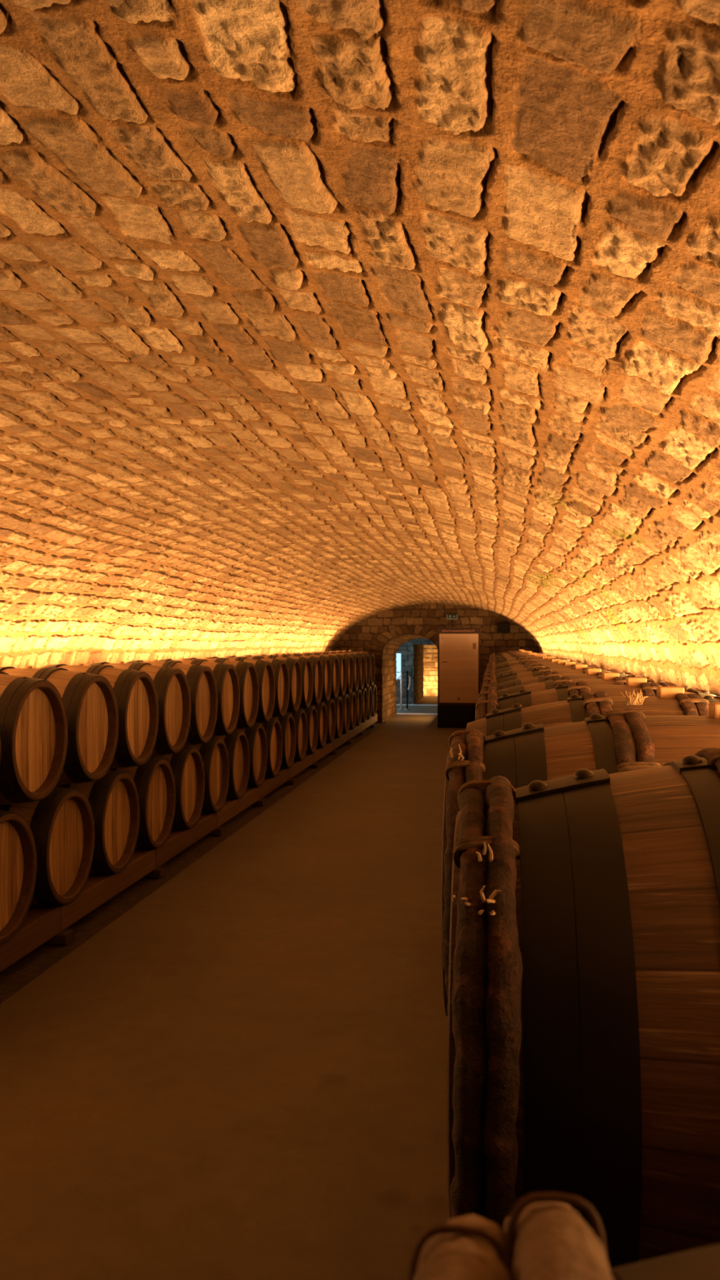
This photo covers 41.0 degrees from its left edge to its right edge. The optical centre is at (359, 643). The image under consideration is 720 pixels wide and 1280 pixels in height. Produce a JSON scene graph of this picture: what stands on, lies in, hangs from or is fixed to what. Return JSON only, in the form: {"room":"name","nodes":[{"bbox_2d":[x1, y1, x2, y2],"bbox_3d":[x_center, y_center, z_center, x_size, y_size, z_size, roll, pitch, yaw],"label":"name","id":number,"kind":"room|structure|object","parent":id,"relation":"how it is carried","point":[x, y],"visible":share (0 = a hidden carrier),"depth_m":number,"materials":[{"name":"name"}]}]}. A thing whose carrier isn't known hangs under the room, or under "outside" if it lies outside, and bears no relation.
{"room":"wine cellar","nodes":[
{"label":"wine cellar","id":0,"kind":"room"},
{"bbox_2d":[0,695,466,1279],"bbox_3d":[0.444,1.675,15.487,5.800,0.030,33.200,0,0,8],"label":"floor","id":1,"kind":"structure","parent":0,"point":[242,1074],"depth_m":3.80,"materials":[{"name":"concrete"}]},
{"bbox_2d":[0,723,383,1004],"bbox_3d":[-1.217,1.675,11.554,1.078,0.028,17.350,0,0,8],"label":"rack","id":2,"kind":"object","parent":1,"relation":"on","point":[23,971],"visible":0.16,"depth_m":6.34,"materials":[{"name":"brown wood"}]},
{"bbox_2d":[0,906,60,972],"bbox_3d":[-1.839,1.536,4.604,0.145,0.144,1.512,0,0,8],"label":"beam","id":3,"kind":"structure","parent":2,"relation":"on","point":[40,925],"depth_m":5.04,"materials":[{"name":"brown wood"}]},
{"bbox_2d":[0,809,36,945],"bbox_3d":[-2.173,1.146,4.763,0.904,0.738,0.734,0,0,8],"label":"wine barrel","id":4,"kind":"object","parent":3,"relation":"on","point":[18,852],"visible":1,"depth_m":4.87,"materials":[{"name":"brown wood"}]},
{"bbox_2d":[0,671,67,805],"bbox_3d":[-2.122,0.508,5.127,0.904,0.738,0.734,0,0,8],"label":"wine barrel","id":5,"kind":"object","parent":4,"relation":"on","point":[33,723],"visible":0.99,"depth_m":5.04,"materials":[{"name":"brown wood"}]},
{"bbox_2d":[44,928,74,945],"bbox_3d":[-1.713,1.636,5.363,0.205,0.056,0.110,0,0,8],"label":"support block","id":6,"kind":"object","parent":2,"relation":"on","point":[65,936],"visible":0.49,"depth_m":5.31,"materials":[{"name":"brown wood"}]},
{"bbox_2d":[51,848,155,931],"bbox_3d":[-1.629,1.536,6.110,0.145,0.144,1.512,0,0,8],"label":"beam","id":7,"kind":"structure","parent":2,"relation":"on","point":[98,890],"depth_m":5.97,"materials":[{"name":"brown wood"}]},
{"bbox_2d":[0,786,94,909],"bbox_3d":[-2.071,1.146,5.491,0.904,0.738,0.734,0,0,8],"label":"wine barrel","id":8,"kind":"object","parent":7,"relation":"on","point":[61,824],"visible":0.67,"depth_m":5.40,"materials":[{"name":"brown wood"}]},
{"bbox_2d":[0,666,118,786],"bbox_3d":[-2.021,0.508,5.855,0.904,0.738,0.734,0,0,8],"label":"wine barrel","id":9,"kind":"object","parent":8,"relation":"on","point":[89,700],"visible":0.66,"depth_m":5.75,"materials":[{"name":"brown wood"}]},
{"bbox_2d":[61,769,139,875],"bbox_3d":[-1.970,1.146,6.219,0.904,0.738,0.734,0,0,8],"label":"wine barrel","id":10,"kind":"object","parent":7,"relation":"on","point":[113,798],"visible":0.32,"depth_m":6.14,"materials":[{"name":"brown wood"}]},
{"bbox_2d":[39,663,158,769],"bbox_3d":[-1.919,0.508,6.583,0.904,0.738,0.734,0,0,8],"label":"wine barrel","id":11,"kind":"object","parent":10,"relation":"on","point":[135,691],"visible":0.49,"depth_m":6.50,"materials":[{"name":"brown wood"}]},
{"bbox_2d":[142,866,165,878],"bbox_3d":[-1.503,1.636,6.869,0.205,0.056,0.110,0,0,8],"label":"support block","id":12,"kind":"object","parent":2,"relation":"on","point":[159,872],"visible":0.49,"depth_m":6.81,"materials":[{"name":"brown wood"}]},
{"bbox_2d":[155,813,216,868],"bbox_3d":[-1.419,1.536,7.615,0.145,0.144,1.512,0,0,8],"label":"beam","id":13,"kind":"structure","parent":12,"relation":"on","point":[178,841],"depth_m":7.49,"materials":[{"name":"brown wood"}]},
{"bbox_2d":[111,756,175,850],"bbox_3d":[-1.868,1.146,6.947,0.904,0.738,0.734,0,0,8],"label":"wine barrel","id":14,"kind":"object","parent":13,"relation":"on","point":[154,780],"visible":0.21,"depth_m":6.89,"materials":[{"name":"brown wood"}]},
{"bbox_2d":[89,661,191,755],"bbox_3d":[-1.817,0.508,7.311,0.904,0.738,0.734,0,0,8],"label":"wine barrel","id":15,"kind":"object","parent":14,"relation":"on","point":[171,685],"visible":0.38,"depth_m":7.23,"materials":[{"name":"brown wood"}]},
{"bbox_2d":[151,746,204,830],"bbox_3d":[-1.767,1.146,7.675,0.904,0.738,0.734,0,0,8],"label":"wine barrel","id":16,"kind":"object","parent":13,"relation":"on","point":[187,766],"visible":0.31,"depth_m":7.63,"materials":[{"name":"brown wood"}]},
{"bbox_2d":[127,659,217,745],"bbox_3d":[-1.716,0.508,8.039,0.904,0.738,0.734,0,0,8],"label":"wine barrel","id":17,"kind":"object","parent":16,"relation":"on","point":[201,679],"visible":0.3,"depth_m":7.97,"materials":[{"name":"brown wood"}]},
{"bbox_2d":[184,737,229,813],"bbox_3d":[-1.665,1.146,8.403,0.904,0.738,0.734,0,0,8],"label":"wine barrel","id":18,"kind":"object","parent":13,"relation":"on","point":[214,753],"visible":0.23,"depth_m":8.37,"materials":[{"name":"brown wood"}]},
{"bbox_2d":[206,826,224,835],"bbox_3d":[-1.293,1.636,8.374,0.205,0.056,0.110,0,0,8],"label":"support block","id":19,"kind":"object","parent":2,"relation":"on","point":[219,831],"visible":0.49,"depth_m":8.32,"materials":[{"name":"brown wood"}]},
{"bbox_2d":[216,786,258,827],"bbox_3d":[-1.209,1.536,9.120,0.145,0.144,1.512,0,0,8],"label":"beam","id":20,"kind":"structure","parent":2,"relation":"on","point":[231,808],"depth_m":8.98,"materials":[{"name":"brown wood"}]},
{"bbox_2d":[212,729,249,799],"bbox_3d":[-1.564,1.146,9.131,0.904,0.738,0.734,0,0,8],"label":"wine barrel","id":21,"kind":"object","parent":20,"relation":"on","point":[237,744],"visible":0.23,"depth_m":9.12,"materials":[{"name":"brown wood"}]},
{"bbox_2d":[158,657,239,736],"bbox_3d":[-1.614,0.508,8.767,0.904,0.738,0.734,0,0,8],"label":"wine barrel","id":22,"kind":"object","parent":21,"relation":"on","point":[225,675],"visible":0.19,"depth_m":8.71,"materials":[{"name":"brown wood"}]},
{"bbox_2d":[235,723,267,788],"bbox_3d":[-1.462,1.146,9.859,0.904,0.738,0.734,0,0,8],"label":"wine barrel","id":23,"kind":"object","parent":20,"relation":"on","point":[255,735],"visible":0.17,"depth_m":9.86,"materials":[{"name":"brown wood"}]},
{"bbox_2d":[185,657,258,728],"bbox_3d":[-1.513,0.508,9.495,0.904,0.738,0.734,0,0,8],"label":"wine barrel","id":24,"kind":"object","parent":23,"relation":"on","point":[246,672],"visible":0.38,"depth_m":9.45,"materials":[{"name":"brown wood"}]},
{"bbox_2d":[208,656,275,723],"bbox_3d":[-1.411,0.508,10.223,0.904,0.738,0.734,0,0,8],"label":"wine barrel","id":25,"kind":"object","parent":23,"relation":"on","point":[265,673],"visible":0.3,"depth_m":10.19,"materials":[{"name":"brown wood"}]},
{"bbox_2d":[250,799,265,805],"bbox_3d":[-1.083,1.636,9.879,0.205,0.056,0.110,0,0,8],"label":"support block","id":26,"kind":"object","parent":2,"relation":"on","point":[261,802],"visible":0.49,"depth_m":9.82,"materials":[{"name":"brown wood"}]},
{"bbox_2d":[258,768,290,799],"bbox_3d":[-0.999,1.536,10.626,0.145,0.144,1.512,0,0,8],"label":"beam","id":27,"kind":"structure","parent":2,"relation":"on","point":[268,784],"depth_m":10.51,"materials":[{"name":"brown wood"}]},
{"bbox_2d":[255,718,282,777],"bbox_3d":[-1.361,1.146,10.587,0.904,0.738,0.734,0,0,8],"label":"wine barrel","id":28,"kind":"object","parent":27,"relation":"on","point":[273,728],"visible":0.24,"depth_m":10.59,"materials":[{"name":"brown wood"}]},
{"bbox_2d":[229,655,289,717],"bbox_3d":[-1.310,0.508,10.951,0.904,0.738,0.734,0,0,8],"label":"wine barrel","id":29,"kind":"object","parent":28,"relation":"on","point":[280,668],"visible":0.32,"depth_m":10.92,"materials":[{"name":"brown wood"}]},
{"bbox_2d":[271,713,296,768],"bbox_3d":[-1.259,1.146,11.315,0.904,0.738,0.734,0,0,8],"label":"wine barrel","id":30,"kind":"object","parent":27,"relation":"on","point":[286,722],"visible":0.24,"depth_m":11.34,"materials":[{"name":"brown wood"}]},
{"bbox_2d":[282,778,295,784],"bbox_3d":[-0.873,1.636,11.385,0.205,0.056,0.110,0,0,8],"label":"support block","id":31,"kind":"object","parent":2,"relation":"on","point":[291,781],"visible":0.49,"depth_m":11.32,"materials":[{"name":"brown wood"}]},
{"bbox_2d":[290,753,314,778],"bbox_3d":[-0.789,1.536,12.131,0.145,0.144,1.512,0,0,8],"label":"beam","id":32,"kind":"structure","parent":2,"relation":"on","point":[297,767],"depth_m":12.03,"materials":[{"name":"brown wood"}]},
{"bbox_2d":[285,709,307,761],"bbox_3d":[-1.157,1.146,12.043,0.904,0.738,0.734,0,0,8],"label":"wine barrel","id":33,"kind":"object","parent":32,"relation":"on","point":[300,717],"visible":0.28,"depth_m":12.09,"materials":[{"name":"brown wood"}]},
{"bbox_2d":[247,654,302,712],"bbox_3d":[-1.208,0.508,11.679,0.904,0.738,0.734,0,0,8],"label":"wine barrel","id":34,"kind":"object","parent":33,"relation":"on","point":[293,664],"visible":0.29,"depth_m":11.66,"materials":[{"name":"brown wood"}]},
{"bbox_2d":[257,653,313,708],"bbox_3d":[-1.107,0.508,12.407,0.904,0.738,0.734,0,0,8],"label":"wine barrel","id":35,"kind":"object","parent":33,"relation":"on","point":[305,664],"visible":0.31,"depth_m":12.41,"materials":[{"name":"brown wood"}]},
{"bbox_2d":[298,705,318,754],"bbox_3d":[-1.056,1.146,12.771,0.904,0.738,0.734,0,0,8],"label":"wine barrel","id":36,"kind":"object","parent":32,"relation":"on","point":[311,712],"visible":0.17,"depth_m":12.82,"materials":[{"name":"brown wood"}]},
{"bbox_2d":[271,653,323,705],"bbox_3d":[-1.005,0.508,13.135,0.904,0.738,0.734,0,0,8],"label":"wine barrel","id":37,"kind":"object","parent":36,"relation":"on","point":[317,677],"visible":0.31,"depth_m":13.15,"materials":[{"name":"brown wood"}]},
{"bbox_2d":[308,762,318,768],"bbox_3d":[-0.663,1.636,12.890,0.205,0.056,0.110,0,0,8],"label":"support block","id":38,"kind":"object","parent":2,"relation":"on","point":[315,765],"visible":0.49,"depth_m":12.83,"materials":[{"name":"brown wood"}]},
{"bbox_2d":[314,742,333,762],"bbox_3d":[-0.579,1.536,13.637,0.145,0.144,1.512,0,0,8],"label":"beam","id":39,"kind":"structure","parent":2,"relation":"on","point":[319,753],"depth_m":13.59,"materials":[{"name":"brown wood"}]},
{"bbox_2d":[312,702,327,748],"bbox_3d":[-0.955,1.146,13.499,0.904,0.738,0.734,0,0,8],"label":"wine barrel","id":40,"kind":"object","parent":39,"relation":"on","point":[321,708],"visible":0.24,"depth_m":13.56,"materials":[{"name":"brown wood"}]},
{"bbox_2d":[322,698,335,742],"bbox_3d":[-0.853,1.146,14.227,0.904,0.738,0.734,0,0,8],"label":"wine barrel","id":41,"kind":"object","parent":39,"relation":"on","point":[330,704],"visible":0.22,"depth_m":14.30,"materials":[{"name":"brown wood"}]},
{"bbox_2d":[283,653,331,702],"bbox_3d":[-0.904,0.508,13.863,0.904,0.738,0.734,0,0,8],"label":"wine barrel","id":42,"kind":"object","parent":41,"relation":"on","point":[326,662],"visible":0.25,"depth_m":13.86,"materials":[{"name":"brown wood"}]},
{"bbox_2d":[293,652,339,698],"bbox_3d":[-0.802,0.508,14.591,0.904,0.738,0.734,0,0,8],"label":"wine barrel","id":43,"kind":"object","parent":41,"relation":"on","point":[334,660],"visible":0.22,"depth_m":14.57,"materials":[{"name":"brown wood"}]},
{"bbox_2d":[328,750,337,755],"bbox_3d":[-0.453,1.636,14.396,0.205,0.056,0.110,0,0,8],"label":"support block","id":44,"kind":"object","parent":2,"relation":"on","point":[334,752],"visible":0.5,"depth_m":14.34,"materials":[{"name":"brown wood"}]},
{"bbox_2d":[333,732,348,750],"bbox_3d":[-0.369,1.536,15.142,0.145,0.144,1.512,0,0,8],"label":"beam","id":45,"kind":"structure","parent":44,"relation":"on","point":[337,742],"depth_m":15.11,"materials":[{"name":"brown wood"}]},
{"bbox_2d":[330,696,343,737],"bbox_3d":[-0.751,1.146,14.955,0.904,0.738,0.734,0,0,8],"label":"wine barrel","id":46,"kind":"object","parent":45,"relation":"on","point":[338,700],"visible":0.19,"depth_m":15.03,"materials":[{"name":"brown wood"}]},
{"bbox_2d":[302,651,346,696],"bbox_3d":[-0.701,0.508,15.319,0.904,0.738,0.734,0,0,8],"label":"wine barrel","id":47,"kind":"object","parent":46,"relation":"on","point":[342,660],"visible":0.27,"depth_m":15.35,"materials":[{"name":"brown wood"}]},
{"bbox_2d":[339,693,350,733],"bbox_3d":[-0.650,1.146,15.683,0.904,0.738,0.734,0,0,8],"label":"wine barrel","id":48,"kind":"object","parent":45,"relation":"on","point":[345,699],"visible":0.16,"depth_m":15.77,"materials":[{"name":"brown wood"}]},
{"bbox_2d":[311,651,353,693],"bbox_3d":[-0.599,0.508,16.047,0.904,0.738,0.734,0,0,8],"label":"wine barrel","id":49,"kind":"object","parent":48,"relation":"on","point":[348,658],"visible":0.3,"depth_m":16.04,"materials":[{"name":"brown wood"}]},
{"bbox_2d":[343,740,351,744],"bbox_3d":[-0.243,1.636,15.901,0.205,0.056,0.110,0,0,8],"label":"support block","id":50,"kind":"object","parent":2,"relation":"on","point":[348,742],"visible":0.49,"depth_m":15.84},
{"bbox_2d":[348,724,360,739],"bbox_3d":[-0.159,1.536,16.648,0.145,0.144,1.512,0,0,8],"label":"beam","id":51,"kind":"structure","parent":50,"relation":"on","point":[357,730],"depth_m":16.61,"materials":[{"name":"brown wood"}]},
{"bbox_2d":[346,691,356,729],"bbox_3d":[-0.548,1.146,16.411,0.904,0.738,0.734,0,0,8],"label":"wine barrel","id":52,"kind":"object","parent":51,"relation":"on","point":[352,695],"visible":0.23,"depth_m":16.52,"materials":[{"name":"brown wood"}]},
{"bbox_2d":[353,689,362,725],"bbox_3d":[-0.447,1.146,17.139,0.904,0.738,0.734,0,0,8],"label":"wine barrel","id":53,"kind":"object","parent":51,"relation":"on","point":[358,694],"visible":0.2,"depth_m":17.25,"materials":[{"name":"brown wood"}]},
{"bbox_2d":[319,651,359,691],"bbox_3d":[-0.498,0.508,16.775,0.904,0.738,0.734,0,0,8],"label":"wine barrel","id":54,"kind":"object","parent":53,"relation":"on","point":[355,657],"visible":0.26,"depth_m":16.75,"materials":[{"name":"brown wood"}]},
{"bbox_2d":[355,731,364,735],"bbox_3d":[-0.033,1.636,17.407,0.205,0.056,0.110,0,0,8],"label":"support block","id":55,"kind":"object","parent":2,"relation":"on","point":[362,733],"visible":0.5,"depth_m":17.35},
{"bbox_2d":[360,718,371,731],"bbox_3d":[0.051,1.536,18.153,0.145,0.144,1.512,0,0,8],"label":"beam","id":56,"kind":"structure","parent":55,"relation":"on","point":[368,722],"depth_m":18.09,"materials":[{"name":"brown wood"}]},
{"bbox_2d":[358,687,367,722],"bbox_3d":[-0.345,1.146,17.866,0.904,0.738,0.734,0,0,8],"label":"wine barrel","id":57,"kind":"object","parent":56,"relation":"on","point":[364,694],"visible":0.19,"depth_m":17.98,"materials":[{"name":"brown wood"}]},
{"bbox_2d":[326,650,364,689],"bbox_3d":[-0.396,0.508,17.503,0.904,0.738,0.734,0,0,8],"label":"wine barrel","id":58,"kind":"object","parent":57,"relation":"on","point":[361,657],"visible":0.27,"depth_m":17.48,"materials":[{"name":"brown wood"}]},
{"bbox_2d":[333,650,369,687],"bbox_3d":[-0.294,0.508,18.230,0.904,0.738,0.734,0,0,8],"label":"wine barrel","id":59,"kind":"object","parent":57,"relation":"on","point":[366,658],"visible":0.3,"depth_m":18.17,"materials":[{"name":"brown wood"}]},
{"bbox_2d":[364,685,372,719],"bbox_3d":[-0.244,1.146,18.594,0.904,0.738,0.734,0,0,8],"label":"wine barrel","id":60,"kind":"object","parent":56,"relation":"on","point":[369,691],"visible":0.18,"depth_m":18.66,"materials":[{"name":"brown wood"}]},
{"bbox_2d":[339,649,374,685],"bbox_3d":[-0.193,0.508,18.958,0.904,0.738,0.734,0,0,8],"label":"wine barrel","id":61,"kind":"object","parent":60,"relation":"on","point":[371,655],"visible":0.23,"depth_m":18.91,"materials":[{"name":"brown wood"}]},
{"bbox_3d":[0.177,1.636,18.912,0.205,0.056,0.110,0,0,8],"label":"support block","id":62,"kind":"object","parent":2,"relation":"on","visible":0},
{"bbox_2d":[371,714,377,724],"bbox_3d":[0.222,1.536,19.380,0.145,0.144,0.950,0,0,8],"label":"beam","id":63,"kind":"structure","parent":62,"relation":"on","point":[374,719],"depth_m":19.32,"materials":[{"name":"brown wood"}]},
{"bbox_2d":[369,684,377,716],"bbox_3d":[-0.142,1.146,19.322,0.904,0.738,0.734,0,0,8],"label":"wine barrel","id":64,"kind":"object","parent":63,"relation":"on","point":[373,686],"visible":0.18,"depth_m":19.39,"materials":[{"name":"brown wood"}]},
{"bbox_2d":[396,671,404,709],"bbox_3d":[0.594,1.175,24.099,1.041,0.970,0.160,0,0,8],"label":"rope barrier","id":65,"kind":"object","parent":1,"relation":"on","point":[401,672],"visible":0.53,"depth_m":24.03,"materials":[{"name":"metal"}]},
{"bbox_2d":[404,671,410,710],"bbox_3d":[1.178,1.175,23.917,0.165,0.970,0.160,0,0,8],"label":"rope barrier","id":66,"kind":"object","parent":1,"relation":"on","point":[406,672],"visible":1,"depth_m":23.90,"materials":[{"name":"metal"}]},
{"bbox_2d":[437,627,479,728],"bbox_3d":[1.943,0.677,18.893,0.830,1.965,0.260,0,0,8],"label":"cabinet","id":67,"kind":"object","parent":1,"relation":"on","point":[458,648],"visible":1,"depth_m":18.83,"materials":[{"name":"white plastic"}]},
{"bbox_3d":[0.592,1.253,1.231,0.964,0.738,0.726,0,0,8],"label":"wine barrel","id":68,"kind":"object","parent":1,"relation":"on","visible":0},
{"bbox_3d":[0.957,0.879,1.250,0.100,0.090,3.140,0,0,8],"label":"rail","id":69,"kind":"object","parent":68,"relation":"on","visible":0},
{"bbox_2d":[407,1191,719,1279],"bbox_3d":[0.472,0.484,0.156,0.964,0.739,0.726,0,0,8],"label":"wine barrel","id":70,"kind":"object","parent":69,"relation":"on","point":[542,1237],"visible":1,"depth_m":0.32,"materials":[{"name":"brown wood"}]},
{"bbox_2d":[447,747,719,1268],"bbox_3d":[0.608,0.491,1.228,0.964,0.739,0.725,0,0,8],"label":"wine barrel","id":71,"kind":"object","parent":69,"relation":"on","point":[584,1024],"visible":0.89,"depth_m":1.00,"materials":[{"name":"brown wood"}]},
{"bbox_3d":[0.795,1.253,2.691,0.964,0.738,0.726,0,0,8],"label":"wine barrel","id":72,"kind":"object","parent":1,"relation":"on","visible":0},
{"bbox_3d":[0.254,0.879,1.348,0.100,0.090,3.140,0,0,8],"label":"rail","id":73,"kind":"object","parent":72,"relation":"on","visible":0},
{"bbox_2d":[441,688,719,1016],"bbox_3d":[0.662,0.478,1.956,0.964,0.764,0.725,0,0,8],"label":"wine barrel","id":74,"kind":"object","parent":73,"relation":"on","point":[626,740],"visible":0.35,"depth_m":1.84,"materials":[{"name":"brown wood"}]},
{"bbox_2d":[465,686,719,736],"bbox_3d":[0.783,0.491,2.692,0.964,0.738,0.724,0,0,8],"label":"wine barrel","id":75,"kind":"object","parent":73,"relation":"on","point":[669,700],"visible":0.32,"depth_m":2.61,"materials":[{"name":"brown wood"}]},
{"bbox_3d":[0.998,1.253,4.147,0.964,0.738,0.726,0,0,8],"label":"wine barrel","id":76,"kind":"object","parent":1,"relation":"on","visible":0},
{"bbox_3d":[0.689,0.879,4.468,0.100,0.090,3.140,0,0,8],"label":"rail","id":77,"kind":"object","parent":76,"relation":"on","visible":0},
{"bbox_2d":[483,664,654,684],"bbox_3d":[1.202,0.493,5.603,0.964,0.738,0.726,0,0,8],"label":"wine barrel","id":78,"kind":"object","parent":77,"relation":"on","point":[579,668],"visible":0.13,"depth_m":5.54,"materials":[{"name":"brown wood"}]},
{"bbox_2d":[481,668,676,691],"bbox_3d":[1.102,0.498,4.874,0.964,0.738,0.726,0,0,8],"label":"wine barrel","id":79,"kind":"object","parent":77,"relation":"on","point":[596,673],"visible":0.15,"depth_m":4.82,"materials":[{"name":"brown wood"}]},
{"bbox_2d":[478,672,708,699],"bbox_3d":[0.996,0.497,4.146,0.964,0.738,0.725,0,0,8],"label":"wine barrel","id":80,"kind":"object","parent":77,"relation":"on","point":[608,678],"visible":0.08,"depth_m":4.09,"materials":[{"name":"brown wood"}]},
{"bbox_2d":[475,677,719,720],"bbox_3d":[0.897,0.491,3.419,0.964,0.738,0.726,0,0,8],"label":"wine barrel","id":81,"kind":"object","parent":77,"relation":"on","point":[561,692],"visible":0.2,"depth_m":3.35,"materials":[{"name":"brown wood"}]},
{"bbox_3d":[1.912,1.253,10.699,0.964,0.738,0.726,0,0,8],"label":"wine barrel","id":82,"kind":"object","parent":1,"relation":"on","visible":0},
{"bbox_3d":[1.559,0.879,10.707,0.100,0.090,3.140,0,0,8],"label":"rail","id":83,"kind":"object","parent":82,"relation":"on","visible":0},
{"bbox_2d":[489,653,563,660],"bbox_3d":[2.120,0.494,12.154,0.964,0.738,0.726,0,0,8],"label":"wine barrel","id":84,"kind":"object","parent":83,"relation":"on","point":[532,654],"visible":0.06,"depth_m":12.12,"materials":[{"name":"brown wood"}]},
{"bbox_2d":[488,653,582,664],"bbox_3d":[1.812,0.484,9.971,0.964,0.738,0.726,0,0,8],"label":"wine barrel","id":85,"kind":"object","parent":83,"relation":"on","point":[541,655],"visible":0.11,"depth_m":9.92,"materials":[{"name":"brown wood"}]},
{"bbox_2d":[486,656,588,666],"bbox_3d":[1.705,0.496,9.243,0.964,0.738,0.726,0,0,8],"label":"wine barrel","id":86,"kind":"object","parent":83,"relation":"on","point":[544,657],"visible":0.05,"depth_m":9.22,"materials":[{"name":"brown wood"}]},
{"bbox_2d":[0,0,719,696],"bbox_3d":[0.107,0.416,9.524,4.509,2.588,21.295,0,0,8],"label":"ceiling","id":87,"kind":"structure","parent":0,"point":[319,319],"depth_m":2.05,"materials":[{"name":"stone"}]},
{"bbox_2d":[381,633,437,723],"bbox_3d":[1.238,0.730,21.222,1.300,1.900,2.482,0,0,8],"label":"archway","id":88,"kind":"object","parent":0,"point":[388,662],"depth_m":21.17,"materials":[{"name":"stone"}]},
{"bbox_2d":[395,713,437,714],"bbox_3d":[1.537,1.662,22.493,1.370,0.016,0.260,0,0,8],"label":"trim","id":89,"kind":"structure","parent":88,"relation":"attached to","point":[396,713],"depth_m":22.47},
{"bbox_2d":[395,638,435,704],"bbox_3d":[1.998,0.355,25.870,5.610,2.610,0.058,0,0,8],"label":"wall","id":90,"kind":"structure","parent":0,"point":[406,649],"depth_m":25.97,"materials":[{"name":"grey stone"}]},
{"bbox_2d":[395,652,401,679],"bbox_3d":[0.984,0.627,26.074,0.305,0.745,0.060,0,0,8],"label":"window","id":91,"kind":"structure","parent":90,"relation":"in","point":[398,659],"depth_m":26.07,"materials":[{"name":"clear"}]},
{"bbox_2d":[395,704,437,705],"bbox_3d":[1.820,1.662,25.720,1.700,0.016,0.350,0,0,8],"label":"trim","id":92,"kind":"structure","parent":90,"relation":"attached to","point":[396,704],"depth_m":25.73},
{"bbox_2d":[413,644,434,704],"bbox_3d":[2.313,0.843,27.635,1.306,1.675,3.623,0,0,8],"label":"wall","id":93,"kind":"structure","parent":0,"point":[418,669],"depth_m":27.57,"materials":[{"name":"stone"}]},
{"bbox_2d":[422,644,437,695],"bbox_3d":[2.713,0.410,30.312,4.200,2.500,0.060,0,0,8],"label":"wall","id":94,"kind":"structure","parent":0,"point":[430,651],"depth_m":30.38,"materials":[{"name":"stone"}]},
{"bbox_2d":[333,603,540,723],"bbox_3d":[1.544,0.364,19.980,4.738,2.632,0.048,0,0,8],"label":"wall","id":95,"kind":"structure","parent":0,"point":[371,634],"depth_m":20.00,"materials":[{"name":"stone"}]},
{"bbox_2d":[446,613,457,619],"bbox_3d":[1.906,-0.545,19.893,0.230,0.110,0.068,0,0,8],"label":"exit sign","id":96,"kind":"object","parent":95,"relation":"attached to","point":[449,616],"visible":1,"depth_m":19.86,"materials":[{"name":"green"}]},
{"bbox_2d":[497,622,510,633],"bbox_3d":[2.947,-0.307,19.684,0.250,0.205,0.216,0,0,8],"label":"loudspeaker","id":97,"kind":"object","parent":95,"relation":"attached to","point":[503,628],"visible":1,"depth_m":19.58,"materials":[{"name":"black plastic"}]},
{"bbox_2d":[498,623,509,631],"bbox_3d":[2.933,-0.307,19.580,0.210,0.165,0.006,0,0,8],"label":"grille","id":98,"kind":"object","parent":97,"relation":"attached to","point":[502,627],"depth_m":19.58,"materials":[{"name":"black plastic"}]},
{"bbox_3d":[1.994,0.879,13.827,0.100,0.090,3.140,0,0,8],"label":"rail","id":99,"kind":"object","parent":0,"visible":0},
{"bbox_2d":[488,651,557,658],"bbox_3d":[2.316,0.486,13.610,0.964,0.738,0.726,0,0,8],"label":"wine barrel","id":100,"kind":"object","parent":99,"relation":"on","point":[527,653],"visible":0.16,"depth_m":13.56,"materials":[{"name":"brown wood"}]},
{"bbox_2d":[488,652,560,660],"bbox_3d":[2.212,0.497,12.882,0.964,0.738,0.725,0,0,8],"label":"wine barrel","id":101,"kind":"object","parent":99,"relation":"on","point":[530,653],"visible":0.02,"depth_m":12.85,"materials":[{"name":"brown wood"}]},
{"bbox_3d":[1.506,1.253,7.787,0.964,0.738,0.726,0,0,8],"label":"wine barrel","id":102,"kind":"object","parent":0,"visible":0},
{"bbox_3d":[1.124,0.879,7.587,0.100,0.090,3.140,0,0,8],"label":"rail","id":103,"kind":"object","parent":102,"relation":"on","visible":0},
{"bbox_2d":[486,656,597,668],"bbox_3d":[1.607,0.486,8.514,0.964,0.738,0.725,0,0,8],"label":"wine barrel","id":104,"kind":"object","parent":103,"relation":"on","point":[548,658],"visible":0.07,"depth_m":8.46,"materials":[{"name":"brown wood"}]},
{"bbox_2d":[486,658,606,671],"bbox_3d":[1.501,0.497,7.788,0.964,0.738,0.726,0,0,8],"label":"wine barrel","id":105,"kind":"object","parent":103,"relation":"on","point":[553,660],"visible":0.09,"depth_m":7.75,"materials":[{"name":"brown wood"}]},
{"bbox_2d":[484,659,618,675],"bbox_3d":[1.399,0.492,7.059,0.964,0.738,0.726,0,0,8],"label":"wine barrel","id":106,"kind":"object","parent":103,"relation":"on","point":[560,662],"visible":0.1,"depth_m":7.01,"materials":[{"name":"brown wood"}]},
{"bbox_2d":[483,661,632,679],"bbox_3d":[1.298,0.491,6.331,0.964,0.738,0.725,0,0,8],"label":"wine barrel","id":107,"kind":"object","parent":103,"relation":"on","point":[568,664],"visible":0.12,"depth_m":6.28,"materials":[{"name":"brown wood"}]},
{"bbox_3d":[2.826,1.253,17.250,0.964,0.738,0.726,0,0,8],"label":"wine barrel","id":108,"kind":"object","parent":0,"visible":0},
{"bbox_3d":[2.429,0.879,16.947,0.100,0.090,3.140,0,0,8],"label":"rail","id":109,"kind":"object","parent":108,"relation":"on","visible":0},
{"bbox_2d":[489,650,537,656],"bbox_3d":[2.719,0.495,16.523,0.964,0.738,0.726,0,0,8],"label":"wine barrel","id":110,"kind":"object","parent":109,"relation":"on","point":[521,651],"visible":0.03,"depth_m":16.51,"materials":[{"name":"brown wood"}]},
{"bbox_2d":[490,649,541,654],"bbox_3d":[2.925,0.490,17.978,0.964,0.738,0.726,0,0,8],"label":"wine barrel","id":111,"kind":"object","parent":109,"relation":"on","point":[519,650],"visible":0.02,"depth_m":17.95,"materials":[{"name":"brown wood"}]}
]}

